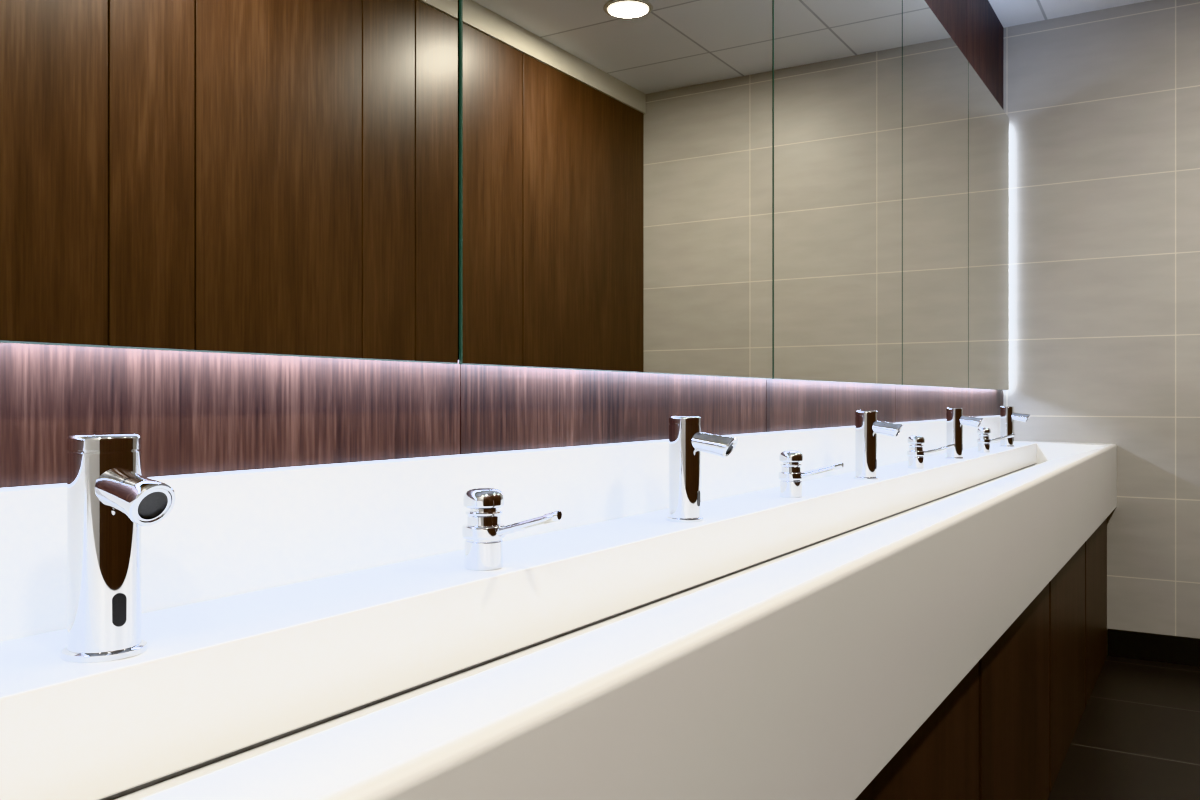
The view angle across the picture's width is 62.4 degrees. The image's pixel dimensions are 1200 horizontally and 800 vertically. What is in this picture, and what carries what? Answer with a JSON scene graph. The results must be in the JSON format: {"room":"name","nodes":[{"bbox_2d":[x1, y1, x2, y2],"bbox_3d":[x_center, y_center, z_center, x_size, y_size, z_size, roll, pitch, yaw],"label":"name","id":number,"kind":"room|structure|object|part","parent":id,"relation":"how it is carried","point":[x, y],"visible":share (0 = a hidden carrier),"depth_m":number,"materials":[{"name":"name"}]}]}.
{"room":"public restroom","nodes":[
{"label":"public restroom","id":0,"kind":"room"},
{"bbox_2d":[988,0,1149,27],"bbox_3d":[1.020,-1.750,1.260,2.230,0.100,6.615,0,0,32],"label":"ceiling","id":1,"kind":"structure","parent":0,"point":[1009,13],"depth_m":4.30,"materials":[{"name":"tile"}]},
{"bbox_2d":[1003,0,1199,637],"bbox_3d":[2.732,-0.296,4.030,2.230,2.807,0.100,0,0,32],"label":"wall","id":2,"kind":"structure","parent":0,"point":[1102,107],"depth_m":4.27,"materials":[{"name":"beige tile"}]},
{"bbox_2d":[1107,629,1199,666],"bbox_3d":[2.862,1.050,3.884,1.555,0.115,0.012,0,0,32],"label":"baseboard","id":3,"kind":"structure","parent":2,"relation":"attached to","point":[1181,650],"depth_m":4.20,"materials":[{"name":"black"}]},
{"bbox_2d":[1048,656,1199,799],"bbox_3d":[1.020,1.157,1.260,2.230,0.100,6.615,0,0,32],"label":"floor","id":4,"kind":"structure","parent":0,"point":[1137,734],"depth_m":3.25,"materials":[{"name":"tile"}]},
{"bbox_2d":[855,518,1106,799],"bbox_3d":[0.340,0.715,1.679,0.413,0.785,6.411,0,0,32],"label":"vanity cabinet","id":5,"kind":"object","parent":4,"relation":"on","point":[1006,731],"visible":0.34,"depth_m":2.37,"materials":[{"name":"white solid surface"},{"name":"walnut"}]},
{"bbox_2d":[0,415,1116,799],"bbox_3d":[0.352,0.266,1.672,0.458,0.393,6.413,0,0,32],"label":"washbasin","id":6,"kind":"object","parent":5,"relation":"in","point":[313,632],"visible":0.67,"depth_m":0.96,"materials":[{"name":"white ceramic"}]},
{"bbox_2d":[60,433,174,662],"bbox_3d":[-0.343,0.105,0.710,0.115,0.161,0.058,0,0,41],"label":"faucet","id":7,"kind":"object","parent":6,"relation":"on","point":[109,500],"visible":1,"depth_m":0.71,"materials":[{"name":"silver metal"}]},
{"bbox_3d":[-0.330,0.067,0.699,0.082,0.040,0.031,0,0,41],"label":"spout","id":8,"kind":"part","parent":7,"relation":"part of","materials":[{"name":"silver metal"}]},
{"bbox_2d":[462,488,561,570],"bbox_3d":[-0.096,0.142,1.077,0.125,0.088,0.048,0,0,32],"label":"soap dispenser","id":9,"kind":"object","parent":6,"relation":"on","point":[483,532],"visible":1,"depth_m":1.08,"materials":[{"name":"silver metal"}]},
{"bbox_3d":[-0.079,0.135,1.067,0.086,0.036,0.012,0,0,32],"label":"lever spout","id":10,"kind":"part","parent":9,"relation":"part of","materials":[{"name":"silver metal"}]},
{"bbox_2d":[666,416,737,522],"bbox_3d":[0.155,0.105,1.514,0.115,0.161,0.058,0,0,32],"label":"faucet","id":11,"kind":"object","parent":6,"relation":"on","point":[687,441],"visible":1,"depth_m":1.51,"materials":[{"name":"silver metal"}]},
{"bbox_3d":[0.170,0.067,1.506,0.082,0.040,0.031,0,0,32],"label":"spout","id":12,"kind":"part","parent":11,"relation":"part of","materials":[{"name":"silver metal"}]},
{"bbox_2d":[779,451,843,497],"bbox_3d":[0.400,0.142,1.879,0.125,0.088,0.048,0,0,32],"label":"soap dispenser","id":13,"kind":"object","parent":6,"relation":"on","point":[791,476],"visible":1,"depth_m":1.88,"materials":[{"name":"silver metal"}]},
{"bbox_3d":[0.416,0.135,1.869,0.086,0.036,0.012,0,0,32],"label":"lever spout","id":14,"kind":"part","parent":13,"relation":"part of","materials":[{"name":"silver metal"}]},
{"bbox_2d":[853,411,902,479],"bbox_3d":[0.651,0.105,2.316,0.115,0.161,0.058,0,0,32],"label":"faucet","id":15,"kind":"object","parent":6,"relation":"on","point":[867,427],"visible":1,"depth_m":2.31,"materials":[{"name":"silver metal"}]},
{"bbox_3d":[0.665,0.067,2.307,0.082,0.040,0.031,0,0,32],"label":"spout","id":16,"kind":"part","parent":15,"relation":"part of","materials":[{"name":"silver metal"}]},
{"bbox_2d":[907,436,954,468],"bbox_3d":[0.896,0.142,2.682,0.125,0.088,0.048,0,0,32],"label":"soap dispenser","id":17,"kind":"object","parent":6,"relation":"on","point":[916,454],"visible":1,"depth_m":2.68,"materials":[{"name":"silver metal"}]},
{"bbox_3d":[0.912,0.135,2.671,0.086,0.036,0.012,0,0,32],"label":"lever spout","id":18,"kind":"part","parent":17,"relation":"part of","materials":[{"name":"silver metal"}]},
{"bbox_2d":[945,408,982,458],"bbox_3d":[1.146,0.105,3.117,0.115,0.161,0.058,0,0,32],"label":"faucet","id":19,"kind":"object","parent":6,"relation":"on","point":[955,420],"visible":1,"depth_m":3.11,"materials":[{"name":"silver metal"}]},
{"bbox_3d":[1.161,0.067,3.108,0.082,0.040,0.031,0,0,32],"label":"spout","id":20,"kind":"part","parent":19,"relation":"part of","materials":[{"name":"silver metal"}]},
{"bbox_2d":[977,428,1014,452],"bbox_3d":[1.392,0.142,3.484,0.125,0.088,0.048,0,0,32],"label":"soap dispenser","id":21,"kind":"object","parent":6,"relation":"on","point":[983,446],"visible":1,"depth_m":3.49,"materials":[{"name":"silver metal"}]},
{"bbox_3d":[1.408,0.135,3.474,0.086,0.036,0.012,0,0,32],"label":"lever spout","id":22,"kind":"part","parent":21,"relation":"part of","materials":[{"name":"silver metal"}]},
{"bbox_2d":[999,406,1029,446],"bbox_3d":[1.641,0.105,3.918,0.115,0.161,0.058,0,0,32],"label":"faucet","id":23,"kind":"object","parent":6,"relation":"on","point":[1007,414],"visible":0.99,"depth_m":3.91,"materials":[{"name":"silver metal"}]},
{"bbox_3d":[1.656,0.067,3.909,0.082,0.040,0.031,0,0,32],"label":"spout","id":24,"kind":"part","parent":23,"relation":"part of","materials":[{"name":"silver metal"}]},
{"bbox_3d":[0.483,0.715,1.538,0.021,0.785,0.939,0,0,32],"label":"door","id":25,"kind":"part","parent":5,"relation":"part of","materials":[{"name":"brown wood"}]},
{"bbox_3d":[0.996,0.715,2.367,0.021,0.785,0.959,0,0,32],"label":"door","id":26,"kind":"part","parent":5,"relation":"part of","materials":[{"name":"brown wood"}]},
{"bbox_3d":[1.497,0.715,3.178,0.021,0.785,0.894,0,0,32],"label":"door","id":27,"kind":"part","parent":5,"relation":"part of","materials":[{"name":"brown wood"}]},
{"bbox_3d":[1.966,0.715,3.936,0.021,0.785,0.837,0,0,32],"label":"door","id":28,"kind":"part","parent":5,"relation":"part of","materials":[{"name":"brown wood"}]},
{"bbox_3d":[0.109,-0.296,1.823,0.088,2.807,6.415,0,0,32],"label":"wall","id":29,"kind":"structure","parent":0,"visible":0},
{"bbox_2d":[0,343,459,487],"bbox_3d":[-0.449,-0.759,0.826,0.012,1.882,1.012,0,0,32],"label":"board","id":30,"kind":"object","parent":29,"relation":"attached to","point":[192,412],"visible":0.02,"depth_m":0.95,"materials":[{"name":"brown wood"}]},
{"bbox_2d":[0,0,457,363],"bbox_3d":[-0.447,-0.643,0.770,0.050,1.200,0.984,0,0,32],"label":"wall mirror","id":31,"kind":"object","parent":30,"relation":"attached to","point":[252,177],"visible":1,"depth_m":0.90,"materials":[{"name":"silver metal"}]},
{"bbox_2d":[0,415,999,641],"bbox_3d":[0.163,0.188,1.789,0.014,0.238,6.413,0,0,32],"label":"backsplash","id":32,"kind":"structure","parent":29,"relation":"attached to","point":[231,533],"depth_m":1.08,"materials":[{"name":"white ceramic"}]},
{"bbox_2d":[460,364,765,454],"bbox_3d":[0.084,-0.759,1.688,0.012,1.882,1.011,0,0,32],"label":"board","id":33,"kind":"object","parent":29,"relation":"attached to","point":[502,408],"visible":0.02,"depth_m":1.51,"materials":[{"name":"brown wood"}]},
{"bbox_2d":[458,0,771,378],"bbox_3d":[0.072,-0.643,1.609,0.050,1.200,0.982,0,0,32],"label":"wall mirror","id":34,"kind":"object","parent":33,"relation":"attached to","point":[615,156],"visible":0.95,"depth_m":1.48,"materials":[{"name":"silver metal"}]},
{"bbox_2d":[766,379,894,431],"bbox_3d":[0.617,-0.759,2.550,0.012,1.882,1.011,0,0,32],"label":"board","id":35,"kind":"object","parent":29,"relation":"attached to","point":[791,405],"visible":0.02,"depth_m":2.41,"materials":[{"name":"brown wood"}]},
{"bbox_2d":[772,0,901,384],"bbox_3d":[0.591,-0.643,2.449,0.050,1.200,0.984,0,0,32],"label":"wall mirror","id":36,"kind":"object","parent":35,"relation":"attached to","point":[837,64],"visible":0.92,"depth_m":2.36,"materials":[{"name":"silver metal"}]},
{"bbox_2d":[895,0,965,422],"bbox_3d":[1.149,-0.759,3.410,0.012,1.882,1.008,0,0,32],"label":"board","id":37,"kind":"object","parent":29,"relation":"attached to","point":[912,403],"visible":0.02,"depth_m":3.46,"materials":[{"name":"brown wood"}]},
{"bbox_2d":[902,0,967,387],"bbox_3d":[1.091,-0.643,3.257,0.050,1.200,0.908,0,0,32],"label":"wall mirror","id":38,"kind":"object","parent":37,"relation":"attached to","point":[934,68],"visible":0.92,"depth_m":3.17,"materials":[{"name":"silver metal"}]},
{"bbox_2d":[966,0,1002,416],"bbox_3d":[1.626,-0.759,4.182,0.012,1.882,0.803,0,0,32],"label":"board","id":39,"kind":"object","parent":29,"relation":"attached to","point":[984,30],"visible":0.18,"depth_m":4.16,"materials":[{"name":"brown wood"}]},
{"bbox_2d":[968,62,1008,389],"bbox_3d":[1.557,-0.643,4.011,0.050,1.200,0.856,0,0,32],"label":"wall mirror","id":40,"kind":"object","parent":39,"relation":"attached to","point":[988,123],"visible":0.9,"depth_m":3.92,"materials":[{"name":"silver metal"}]}
]}

